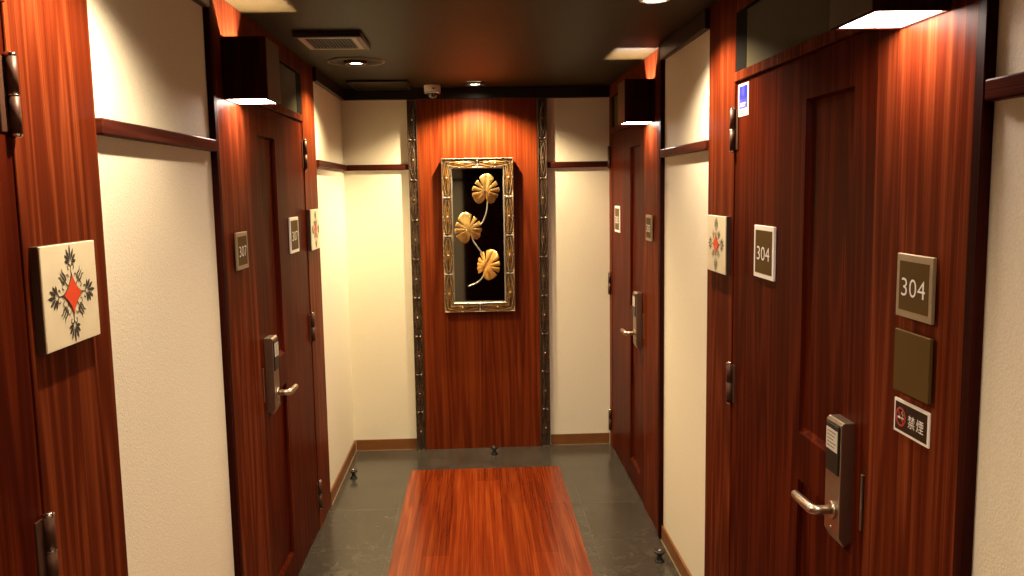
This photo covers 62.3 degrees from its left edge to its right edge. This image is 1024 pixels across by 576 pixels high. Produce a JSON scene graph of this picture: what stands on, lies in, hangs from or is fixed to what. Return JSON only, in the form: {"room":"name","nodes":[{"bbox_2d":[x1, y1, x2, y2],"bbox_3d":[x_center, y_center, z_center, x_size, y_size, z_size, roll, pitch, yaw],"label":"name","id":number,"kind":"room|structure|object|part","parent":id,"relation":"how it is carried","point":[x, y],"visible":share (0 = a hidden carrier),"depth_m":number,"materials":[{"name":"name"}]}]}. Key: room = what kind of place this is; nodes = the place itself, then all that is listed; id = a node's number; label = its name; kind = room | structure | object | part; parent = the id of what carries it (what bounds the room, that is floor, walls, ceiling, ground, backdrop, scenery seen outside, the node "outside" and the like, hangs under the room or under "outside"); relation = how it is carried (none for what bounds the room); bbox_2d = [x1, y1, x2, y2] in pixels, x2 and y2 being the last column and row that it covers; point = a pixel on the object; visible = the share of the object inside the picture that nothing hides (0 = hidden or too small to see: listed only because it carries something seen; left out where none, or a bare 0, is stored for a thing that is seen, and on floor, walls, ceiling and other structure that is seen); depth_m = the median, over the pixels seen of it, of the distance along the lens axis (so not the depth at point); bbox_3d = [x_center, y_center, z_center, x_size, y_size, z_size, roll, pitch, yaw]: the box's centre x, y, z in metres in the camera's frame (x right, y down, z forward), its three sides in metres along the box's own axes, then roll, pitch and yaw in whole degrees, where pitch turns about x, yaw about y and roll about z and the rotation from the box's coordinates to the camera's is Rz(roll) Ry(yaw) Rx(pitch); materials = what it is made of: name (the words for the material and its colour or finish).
{"room":"hotel corridor","nodes":[
{"label":"hotel corridor","id":0,"kind":"room"},
{"bbox_2d":[87,0,353,575],"bbox_3d":[-0.913,0.308,1.653,0.192,2.135,6.690,-1,7,-2],"label":"wall","id":1,"kind":"structure","parent":0,"point":[148,56],"depth_m":2.10,"materials":[{"name":"beige paint"}]},
{"bbox_2d":[0,0,127,575],"bbox_3d":[-0.826,0.314,1.595,0.040,2.135,0.310,-1,7,-2],"label":"wall panel","id":2,"kind":"object","parent":1,"relation":"attached to","point":[55,161],"visible":0.75,"depth_m":1.54,"materials":[{"name":"red laminate"}]},
{"bbox_2d":[0,19,58,575],"bbox_3d":[-0.778,0.517,1.020,0.032,1.847,0.932,-1,7,-2],"label":"door","id":3,"kind":"structure","parent":2,"relation":"attached to","point":[28,541],"depth_m":1.37,"materials":[{"name":"laminate"}]},
{"bbox_2d":[29,240,99,354],"bbox_3d":[-0.800,0.011,1.526,0.019,0.182,0.205,-1,7,-2],"label":"tile","id":4,"kind":"structure","parent":2,"relation":"attached to","point":[63,275],"depth_m":1.50,"materials":[{"name":"beige ceramic"}]},
{"bbox_2d":[95,118,216,151],"bbox_3d":[-0.837,-0.364,2.050,0.022,0.033,0.748,-1,7,-2],"label":"rail","id":5,"kind":"object","parent":1,"relation":"attached to","point":[104,127],"visible":1,"depth_m":1.92,"materials":[{"name":"brown wood"}]},
{"bbox_2d":[192,0,209,6],"bbox_3d":[-0.843,-0.776,2.002,0.024,0.065,0.748,-1,7,-2],"label":"crown molding","id":6,"kind":"structure","parent":1,"relation":"attached to","point":[203,3],"depth_m":2.34,"materials":[{"name":"brown wood"}]},
{"bbox_2d":[202,0,242,575],"bbox_3d":[-0.862,0.207,2.513,0.050,2.135,0.028,-1,7,-2],"label":"post","id":7,"kind":"object","parent":1,"relation":"attached to","point":[207,11],"visible":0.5,"depth_m":2.48,"materials":[{"name":"brown wood"}]},
{"bbox_2d":[211,0,272,575],"bbox_3d":[-0.876,0.183,2.718,0.040,2.135,0.386,-1,7,-2],"label":"wall panel","id":8,"kind":"object","parent":1,"relation":"attached to","point":[233,119],"visible":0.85,"depth_m":2.71,"materials":[{"name":"red laminate"}]},
{"bbox_2d":[234,231,248,270],"bbox_3d":[-0.854,-0.118,2.669,0.013,0.116,0.124,-1,7,-2],"label":"number plate","id":9,"kind":"object","parent":8,"relation":"attached to","point":[241,245],"visible":1,"depth_m":2.65,"materials":[{"name":"silver plastic"}]},
{"bbox_2d":[220,36,280,104],"bbox_3d":[-0.804,-0.669,2.620,0.132,0.184,0.176,-1,7,-2],"label":"wall lamp","id":10,"kind":"object","parent":8,"relation":"attached to","point":[250,64],"visible":1,"depth_m":2.54,"materials":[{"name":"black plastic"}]},
{"bbox_2d":[231,99,273,103],"bbox_3d":[-0.806,-0.582,2.630,0.117,0.004,0.157,-1,7,-2],"label":"diffuser","id":11,"kind":"object","parent":10,"relation":"attached to","point":[237,101],"depth_m":2.64,"materials":[{"name":"white plastic"}]},
{"bbox_3d":[-0.739,-0.670,2.623,0.002,0.180,0.170,-1,7,-2],"label":"panel","id":12,"kind":"part","parent":10,"relation":"part of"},
{"bbox_2d":[258,105,303,121],"bbox_3d":[-0.915,-0.690,3.262,0.046,0.028,0.894,-1,7,-2],"label":"door frame","id":13,"kind":"structure","parent":1,"relation":"attached to","point":[279,109],"depth_m":3.35,"materials":[{"name":"red laminate"}]},
{"bbox_2d":[244,15,299,73],"bbox_3d":[-0.905,-0.827,3.246,0.008,0.249,0.893,-1,7,-2],"label":"wall panel","id":14,"kind":"object","parent":13,"relation":"on","point":[286,55],"visible":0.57,"depth_m":3.30,"materials":[{"name":"red laminate"}]},
{"bbox_2d":[279,60,301,114],"bbox_3d":[-0.908,-0.803,3.351,0.008,0.176,0.693,-1,7,-2],"label":"window","id":15,"kind":"structure","parent":14,"relation":"attached to","point":[290,86],"depth_m":3.49,"materials":[{"name":"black glass"}]},
{"bbox_3d":[-0.907,-0.797,3.303,0.005,0.176,0.596,-1,7,-2],"label":"pane","id":16,"kind":"part","parent":15,"relation":"part of","materials":[{"name":"clear glass"}]},
{"bbox_2d":[299,57,330,528],"bbox_3d":[-0.931,0.041,3.946,0.040,2.135,0.294,-1,7,-2],"label":"wall panel","id":17,"kind":"object","parent":1,"relation":"attached to","point":[306,74],"visible":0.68,"depth_m":3.94,"materials":[{"name":"red laminate"}]},
{"bbox_2d":[248,105,322,575],"bbox_3d":[-0.850,0.242,3.387,0.099,1.847,0.920,-1,7,-2],"label":"door","id":18,"kind":"structure","parent":17,"relation":"attached to","point":[279,159],"depth_m":3.32,"materials":[{"name":"laminate"}]},
{"bbox_3d":[-0.863,0.339,2.941,0.005,0.122,0.008,-1,7,-2],"label":"edge plate","id":19,"kind":"part","parent":18,"relation":"part of","materials":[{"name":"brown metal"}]},
{"bbox_3d":[-0.813,0.368,3.073,0.056,0.038,0.128,-1,7,-2],"label":"lever","id":20,"kind":"part","parent":18,"relation":"part of","materials":[{"name":"metal"}]},
{"bbox_2d":[307,209,319,250],"bbox_3d":[-0.905,-0.268,3.870,0.019,0.182,0.205,-1,7,-2],"label":"tile","id":21,"kind":"structure","parent":17,"relation":"attached to","point":[313,228],"depth_m":3.82,"materials":[{"name":"white ceramic"}]},
{"bbox_2d":[312,67,344,100],"bbox_3d":[-0.951,-1.056,4.416,0.024,0.065,0.889,-1,7,-2],"label":"crown molding","id":22,"kind":"structure","parent":1,"relation":"attached to","point":[319,78],"depth_m":4.29,"materials":[{"name":"brown wood"}]},
{"bbox_2d":[316,160,346,170],"bbox_3d":[-0.945,-0.643,4.464,0.022,0.033,0.889,-1,7,-2],"label":"rail","id":23,"kind":"object","parent":1,"relation":"attached to","point":[320,163],"visible":0.98,"depth_m":4.36,"materials":[{"name":"brown wood"}]},
{"bbox_2d":[330,440,356,504],"bbox_3d":[-0.922,0.999,4.656,0.014,0.068,0.888,-1,7,-2],"label":"baseboard","id":24,"kind":"structure","parent":1,"relation":"attached to","point":[349,458],"depth_m":4.59,"materials":[{"name":"brown wood"}]},
{"bbox_2d":[225,0,720,88],"bbox_3d":[-0.058,-0.810,1.561,1.940,0.080,6.890,-1,7,-2],"label":"ceiling","id":25,"kind":"structure","parent":0,"point":[444,43],"depth_m":3.22,"materials":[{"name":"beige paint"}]},
{"bbox_2d":[292,31,370,49],"bbox_3d":[-0.686,-0.946,3.248,0.249,0.021,0.299,-1,7,-2],"label":"ceiling vent","id":26,"kind":"object","parent":25,"relation":"in","point":[316,40],"visible":1,"depth_m":3.19,"materials":[{"name":"beige metal"}]},
{"bbox_3d":[-0.691,-0.941,3.253,0.215,0.008,0.265,-1,7,-2],"label":"vent frame","id":27,"kind":"part","parent":26,"relation":"part of","materials":[{"name":"beige metal"}]},
{"bbox_2d":[305,39,357,48],"bbox_3d":[-0.691,-0.942,3.253,0.175,0.006,0.225,-1,7,-2],"label":"grille","id":28,"kind":"object","parent":26,"relation":"attached to","point":[310,43],"depth_m":3.27,"materials":[{"name":"beige metal"}]},
{"bbox_2d":[327,57,384,65],"bbox_3d":[-0.704,-1.016,3.826,0.258,0.014,0.258,-1,7,-2],"label":"recessed light","id":29,"kind":"object","parent":25,"relation":"in","point":[342,61],"visible":1,"depth_m":3.80,"materials":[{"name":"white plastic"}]},
{"bbox_2d":[346,80,411,89],"bbox_3d":[-0.723,-1.114,4.653,0.325,0.012,0.355,-1,7,-2],"label":"access hatch","id":30,"kind":"object","parent":25,"relation":"attached to","point":[355,84],"visible":1,"depth_m":4.60,"materials":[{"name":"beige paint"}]},
{"bbox_3d":[-0.724,-1.115,4.653,0.277,0.010,0.307,-1,7,-2],"label":"hatch panel","id":31,"kind":"part","parent":30,"relation":"part of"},
{"bbox_2d":[424,84,440,98],"bbox_3d":[-0.446,-1.097,4.750,0.094,0.077,0.096,-1,7,-2],"label":"dome camera","id":32,"kind":"object","parent":25,"relation":"attached to","point":[432,91],"visible":1,"depth_m":4.72,"materials":[{"name":"white plastic"}]},
{"bbox_2d":[465,81,484,85],"bbox_3d":[-0.204,-1.122,4.662,0.116,0.014,0.116,-1,7,-2],"label":"recessed light","id":33,"kind":"object","parent":25,"relation":"in","point":[475,83],"visible":1,"depth_m":4.63,"materials":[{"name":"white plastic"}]},
{"bbox_2d":[639,0,669,3],"bbox_3d":[0.441,-0.894,2.617,0.102,0.014,0.102,-1,7,-2],"label":"recessed light","id":34,"kind":"object","parent":25,"relation":"in","point":[641,1],"visible":1,"depth_m":2.65,"materials":[{"name":"white plastic"}]},
{"bbox_2d":[341,97,609,449],"bbox_3d":[-0.191,-0.101,5.059,1.940,2.135,0.100,-1,7,-2],"label":"wall","id":35,"kind":"structure","parent":0,"point":[374,132],"depth_m":5.01,"materials":[{"name":"beige paint"}]},
{"bbox_2d":[347,164,408,170],"bbox_3d":[-0.777,-0.698,4.910,0.357,0.033,0.022,-1,7,-2],"label":"rail","id":36,"kind":"object","parent":35,"relation":"attached to","point":[384,166],"visible":1,"depth_m":4.90,"materials":[{"name":"brown wood"}]},
{"bbox_2d":[356,438,416,450],"bbox_3d":[-0.755,0.943,5.105,0.363,0.068,0.014,-1,7,-2],"label":"baseboard","id":37,"kind":"structure","parent":35,"relation":"attached to","point":[410,443],"depth_m":5.10,"materials":[{"name":"brown wood"}]},
{"bbox_2d":[406,99,425,449],"bbox_3d":[-0.561,-0.053,4.983,0.054,2.070,0.028,-1,7,-2],"label":"strip","id":38,"kind":"object","parent":35,"relation":"attached to","point":[411,104],"visible":1,"depth_m":4.97,"materials":[{"name":"brown metal"}]},
{"bbox_2d":[344,86,608,100],"bbox_3d":[-0.205,-1.123,4.885,1.540,0.065,0.024,-1,7,-2],"label":"crown molding","id":39,"kind":"structure","parent":35,"relation":"attached to","point":[551,91],"depth_m":4.88,"materials":[{"name":"black wood"}]},
{"bbox_2d":[416,98,540,449],"bbox_3d":[-0.188,-0.063,5.007,0.694,2.070,0.012,-1,7,-2],"label":"wall panel","id":40,"kind":"object","parent":35,"relation":"attached to","point":[482,369],"visible":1,"depth_m":5.03,"materials":[{"name":"brown wood"}]},
{"bbox_2d":[441,158,514,312],"bbox_3d":[-0.194,-0.305,4.937,0.413,0.894,0.083,-1,7,-2],"label":"framed artwork","id":41,"kind":"object","parent":40,"relation":"attached to","point":[478,198],"visible":1,"depth_m":4.94,"materials":[{"name":"gold metal"}]},
{"bbox_3d":[-0.203,-0.249,4.946,0.074,0.119,0.008,-1,7,-2],"label":"stem","id":42,"kind":"part","parent":41,"relation":"part of","materials":[{"name":"silver metal"}]},
{"bbox_3d":[-0.195,-0.307,4.954,0.309,0.790,0.009,-1,7,-2],"label":"backing glass","id":43,"kind":"part","parent":41,"relation":"part of","materials":[{"name":"black glass"}]},
{"bbox_3d":[-0.164,-0.450,4.925,0.052,0.173,0.008,-1,7,-2],"label":"stem","id":44,"kind":"part","parent":41,"relation":"part of","materials":[{"name":"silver metal"}]},
{"bbox_2d":[537,98,550,446],"bbox_3d":[0.189,-0.070,5.014,0.054,2.070,0.028,-1,7,-2],"label":"strip","id":45,"kind":"object","parent":35,"relation":"attached to","point":[541,102],"visible":1,"depth_m":5.00,"materials":[{"name":"brown metal"}]},
{"bbox_2d":[548,161,607,167],"bbox_3d":[0.388,-0.724,4.959,0.361,0.033,0.022,-1,7,-2],"label":"rail","id":46,"kind":"object","parent":35,"relation":"attached to","point":[579,163],"visible":0.82,"depth_m":4.95,"materials":[{"name":"brown wood"}]},
{"bbox_2d":[551,433,609,445],"bbox_3d":[0.416,0.918,5.154,0.357,0.068,0.014,-1,7,-2],"label":"baseboard","id":47,"kind":"structure","parent":35,"relation":"attached to","point":[582,438],"depth_m":5.15,"materials":[{"name":"brown wood"}]},
{"bbox_2d":[298,444,678,575],"bbox_3d":[-0.022,1.389,1.818,1.940,0.080,6.890,-1,7,-2],"label":"floor","id":48,"kind":"structure","parent":0,"point":[357,534],"depth_m":4.17,"materials":[{"name":"tile"}]},
{"bbox_2d":[349,469,357,478],"bbox_3d":[-0.864,1.010,4.613,0.047,0.053,0.047,-1,7,-2],"label":"door stop","id":49,"kind":"object","parent":48,"relation":"on","point":[353,471],"visible":1,"depth_m":4.60,"materials":[{"name":"grey metal"}]},
{"bbox_2d":[387,466,592,575],"bbox_3d":[-0.015,1.353,1.764,0.830,0.003,5.990,-1,7,-2],"label":"floor","id":50,"kind":"structure","parent":48,"relation":"on","point":[512,521],"depth_m":3.92,"materials":[{"name":"red wood"}]},
{"bbox_2d":[490,445,497,454],"bbox_3d":[-0.104,0.954,4.988,0.047,0.053,0.047,-1,7,-2],"label":"door stop","id":51,"kind":"object","parent":48,"relation":"on","point":[494,447],"visible":1,"depth_m":4.98,"materials":[{"name":"grey metal"}]},
{"bbox_2d":[654,549,664,562],"bbox_3d":[0.614,1.112,3.527,0.047,0.053,0.047,-1,7,-2],"label":"door stop","id":52,"kind":"object","parent":48,"relation":"on","point":[659,552],"visible":1,"depth_m":3.52,"materials":[{"name":"grey metal"}]},
{"bbox_3d":[0.614,1.119,3.528,0.030,0.028,0.030,-1,7,-2],"label":"post","id":53,"kind":"part","parent":52,"relation":"part of","materials":[{"name":"black rubber"}]},
{"bbox_2d":[663,0,1023,575],"bbox_3d":[0.833,0.271,1.726,0.192,2.135,6.690,-1,7,-2],"label":"wall","id":54,"kind":"structure","parent":0,"point":[998,537],"depth_m":1.37,"materials":[{"name":"beige paint"}]},
{"bbox_2d":[609,85,612,446],"bbox_3d":[0.603,-0.108,5.001,0.040,2.135,0.081,-1,7,-2],"label":"wall panel","id":55,"kind":"object","parent":54,"relation":"attached to","point":[610,97],"visible":0.42,"depth_m":4.99,"materials":[{"name":"red laminate"}]},
{"bbox_2d":[608,125,643,502],"bbox_3d":[0.573,0.083,4.541,0.099,1.847,1.010,-1,7,-2],"label":"door","id":56,"kind":"structure","parent":55,"relation":"attached to","point":[627,288],"depth_m":4.46,"materials":[{"name":"laminate"}]},
{"bbox_3d":[0.570,0.216,4.180,0.056,0.038,0.128,-1,7,-2],"label":"lever","id":57,"kind":"part","parent":56,"relation":"part of","materials":[{"name":"metal"}]},
{"bbox_2d":[610,125,632,132],"bbox_3d":[0.609,-0.848,4.399,0.046,0.028,0.941,-1,7,-2],"label":"door frame","id":58,"kind":"structure","parent":54,"relation":"attached to","point":[617,128],"depth_m":4.59,"materials":[{"name":"red laminate"}]},
{"bbox_2d":[611,60,643,96],"bbox_3d":[0.594,-0.985,4.381,0.008,0.249,0.940,-1,7,-2],"label":"wall panel","id":59,"kind":"object","parent":58,"relation":"on","point":[637,72],"visible":0.5,"depth_m":4.21,"materials":[{"name":"red laminate"}]},
{"bbox_2d":[612,93,617,127],"bbox_3d":[0.589,-0.960,4.487,0.008,0.176,0.740,-1,7,-2],"label":"window","id":60,"kind":"structure","parent":59,"relation":"attached to","point":[615,97],"depth_m":4.73,"materials":[{"name":"clear glass"}]},
{"bbox_3d":[0.593,-0.955,4.439,0.005,0.176,0.643,-1,7,-2],"label":"pane","id":61,"kind":"part","parent":60,"relation":"part of","materials":[{"name":"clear glass"}]},
{"bbox_2d":[644,48,658,530],"bbox_3d":[0.654,0.026,3.843,0.040,2.135,0.363,-1,7,-2],"label":"wall panel","id":62,"kind":"object","parent":54,"relation":"attached to","point":[651,63],"visible":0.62,"depth_m":3.86,"materials":[{"name":"red laminate"}]},
{"bbox_2d":[618,79,654,124],"bbox_3d":[0.552,-0.826,3.773,0.132,0.184,0.176,-1,7,-2],"label":"wall lamp","id":63,"kind":"object","parent":62,"relation":"attached to","point":[636,97],"visible":1,"depth_m":3.69,"materials":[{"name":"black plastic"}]},
{"bbox_3d":[0.487,-0.825,3.771,0.002,0.180,0.170,-1,7,-2],"label":"panel","id":64,"kind":"part","parent":63,"relation":"part of","materials":[{"name":"brown wood"}]},
{"bbox_2d":[624,122,649,123],"bbox_3d":[0.557,-0.740,3.784,0.117,0.004,0.157,-1,7,-2],"label":"diffuser","id":65,"kind":"object","parent":63,"relation":"attached to","point":[624,122],"depth_m":3.79,"materials":[{"name":"white plastic"}]},
{"bbox_2d":[646,215,652,241],"bbox_3d":[0.622,-0.272,3.825,0.013,0.116,0.124,-1,7,-2],"label":"number plate","id":66,"kind":"object","parent":62,"relation":"attached to","point":[649,218],"visible":1,"depth_m":3.80,"materials":[{"name":"silver plastic"}]},
{"bbox_2d":[658,46,664,538],"bbox_3d":[0.658,0.049,3.646,0.050,2.135,0.034,-1,7,-2],"label":"post","id":67,"kind":"object","parent":54,"relation":"attached to","point":[661,62],"visible":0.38,"depth_m":3.63,"materials":[{"name":"brown wood"}]},
{"bbox_2d":[660,525,691,575],"bbox_3d":[0.678,1.119,3.399,0.014,0.068,0.688,-1,7,-2],"label":"baseboard","id":68,"kind":"structure","parent":54,"relation":"attached to","point":[666,540],"depth_m":3.51,"materials":[{"name":"brown wood"}]},
{"bbox_2d":[660,140,708,157],"bbox_3d":[0.646,-0.523,3.207,0.022,0.033,0.690,-1,7,-2],"label":"rail","id":69,"kind":"object","parent":54,"relation":"attached to","point":[703,145],"visible":1,"depth_m":3.12,"materials":[{"name":"brown wood"}]},
{"bbox_2d":[660,9,709,59],"bbox_3d":[0.638,-0.936,3.159,0.024,0.065,0.690,-1,7,-2],"label":"crown molding","id":70,"kind":"structure","parent":54,"relation":"attached to","point":[700,24],"depth_m":3.07,"materials":[{"name":"brown wood"}]},
{"bbox_2d":[704,0,736,575],"bbox_3d":[0.701,0.148,2.794,0.040,2.135,0.287,-1,7,-2],"label":"wall panel","id":71,"kind":"object","parent":54,"relation":"attached to","point":[723,15],"visible":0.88,"depth_m":2.77,"materials":[{"name":"red laminate"}]},
{"bbox_2d":[707,215,730,274],"bbox_3d":[0.667,-0.142,2.739,0.019,0.182,0.205,-1,7,-2],"label":"tile","id":72,"kind":"structure","parent":71,"relation":"attached to","point":[719,227],"depth_m":2.70,"materials":[{"name":"beige ceramic"}]},
{"bbox_2d":[726,30,879,575],"bbox_3d":[0.677,0.352,2.224,0.099,1.847,0.940,-1,7,-2],"label":"door","id":73,"kind":"structure","parent":71,"relation":"attached to","point":[802,136],"depth_m":2.09,"materials":[{"name":"laminate"}]},
{"bbox_3d":[0.672,0.480,1.897,0.056,0.038,0.128,-1,7,-2],"label":"lever","id":74,"kind":"part","parent":73,"relation":"part of","materials":[{"name":"metal"}]},
{"bbox_3d":[0.731,0.449,1.771,0.005,0.122,0.008,-1,7,-2],"label":"edge plate","id":75,"kind":"part","parent":73,"relation":"part of","materials":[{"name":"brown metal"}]},
{"bbox_2d":[737,0,754,12],"bbox_3d":[0.696,-0.719,2.086,0.008,0.249,0.913,-1,7,-2],"label":"wall panel","id":76,"kind":"object","parent":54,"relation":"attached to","point":[741,4],"visible":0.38,"depth_m":2.48,"materials":[{"name":"red laminate"}]},
{"bbox_2d":[736,0,829,71],"bbox_3d":[0.692,-0.694,2.191,0.008,0.176,0.713,-1,7,-2],"label":"window","id":77,"kind":"structure","parent":76,"relation":"attached to","point":[765,29],"depth_m":2.22,"materials":[{"name":"clear glass"}]},
{"bbox_3d":[0.692,-0.694,2.192,0.008,0.176,0.712,-1,7,-2],"label":"frame","id":78,"kind":"part","parent":77,"relation":"part of","materials":[{"name":"brown wood"}]},
{"bbox_2d":[734,30,867,82],"bbox_3d":[0.712,-0.582,2.103,0.046,0.028,0.914,-1,7,-2],"label":"door frame","id":79,"kind":"structure","parent":54,"relation":"attached to","point":[831,37],"depth_m":2.06,"materials":[{"name":"red laminate"}]},
{"bbox_2d":[862,0,978,575],"bbox_3d":[0.756,0.290,1.570,0.040,2.135,0.343,-1,7,-2],"label":"wall panel","id":80,"kind":"object","parent":54,"relation":"attached to","point":[926,69],"visible":0.75,"depth_m":1.51,"materials":[{"name":"red laminate"}]},
{"bbox_2d":[829,0,950,29],"bbox_3d":[0.655,-0.559,1.474,0.132,0.184,0.176,-1,7,-2],"label":"wall lamp","id":81,"kind":"object","parent":80,"relation":"attached to","point":[844,14],"visible":1,"depth_m":1.46,"materials":[{"name":"white plastic"}]},
{"bbox_3d":[0.590,-0.558,1.471,0.002,0.180,0.170,-1,7,-2],"label":"panel","id":82,"kind":"part","parent":81,"relation":"part of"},
{"bbox_2d":[840,11,940,27],"bbox_3d":[0.660,-0.473,1.484,0.117,0.004,0.157,-1,7,-2],"label":"diffuser","id":83,"kind":"object","parent":81,"relation":"attached to","point":[848,19],"depth_m":1.48,"materials":[{"name":"white plastic"}]},
{"bbox_2d":[894,397,930,448],"bbox_3d":[0.733,0.245,1.555,0.005,0.064,0.124,-1,7,-2],"label":"no smoking sign","id":84,"kind":"object","parent":80,"relation":"attached to","point":[910,420],"visible":1,"depth_m":1.55,"materials":[{"name":"plastic"}]},
{"bbox_2d":[893,328,933,404],"bbox_3d":[0.728,0.139,1.534,0.012,0.116,0.124,-1,7,-2],"label":"blank plate","id":85,"kind":"object","parent":80,"relation":"attached to","point":[913,352],"visible":1,"depth_m":1.52,"materials":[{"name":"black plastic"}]},
{"bbox_2d":[896,253,936,324],"bbox_3d":[0.725,-0.001,1.518,0.013,0.116,0.124,-1,7,-2],"label":"number plate","id":86,"kind":"object","parent":80,"relation":"attached to","point":[916,274],"visible":1,"depth_m":1.51,"materials":[{"name":"black plastic"}]},
{"bbox_2d":[952,0,998,575],"bbox_3d":[0.759,0.311,1.387,0.050,2.135,0.026,-1,7,-2],"label":"door frame","id":87,"kind":"structure","parent":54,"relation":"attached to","point":[988,10],"depth_m":1.34,"materials":[{"name":"black wood"}]},
{"bbox_2d":[985,72,1023,100],"bbox_3d":[0.755,-0.242,0.780,0.022,0.033,1.037,-1,7,-2],"label":"rail","id":88,"kind":"object","parent":54,"relation":"attached to","point":[1011,86],"visible":1,"depth_m":1.24,"materials":[{"name":"brown wood"}]}
]}

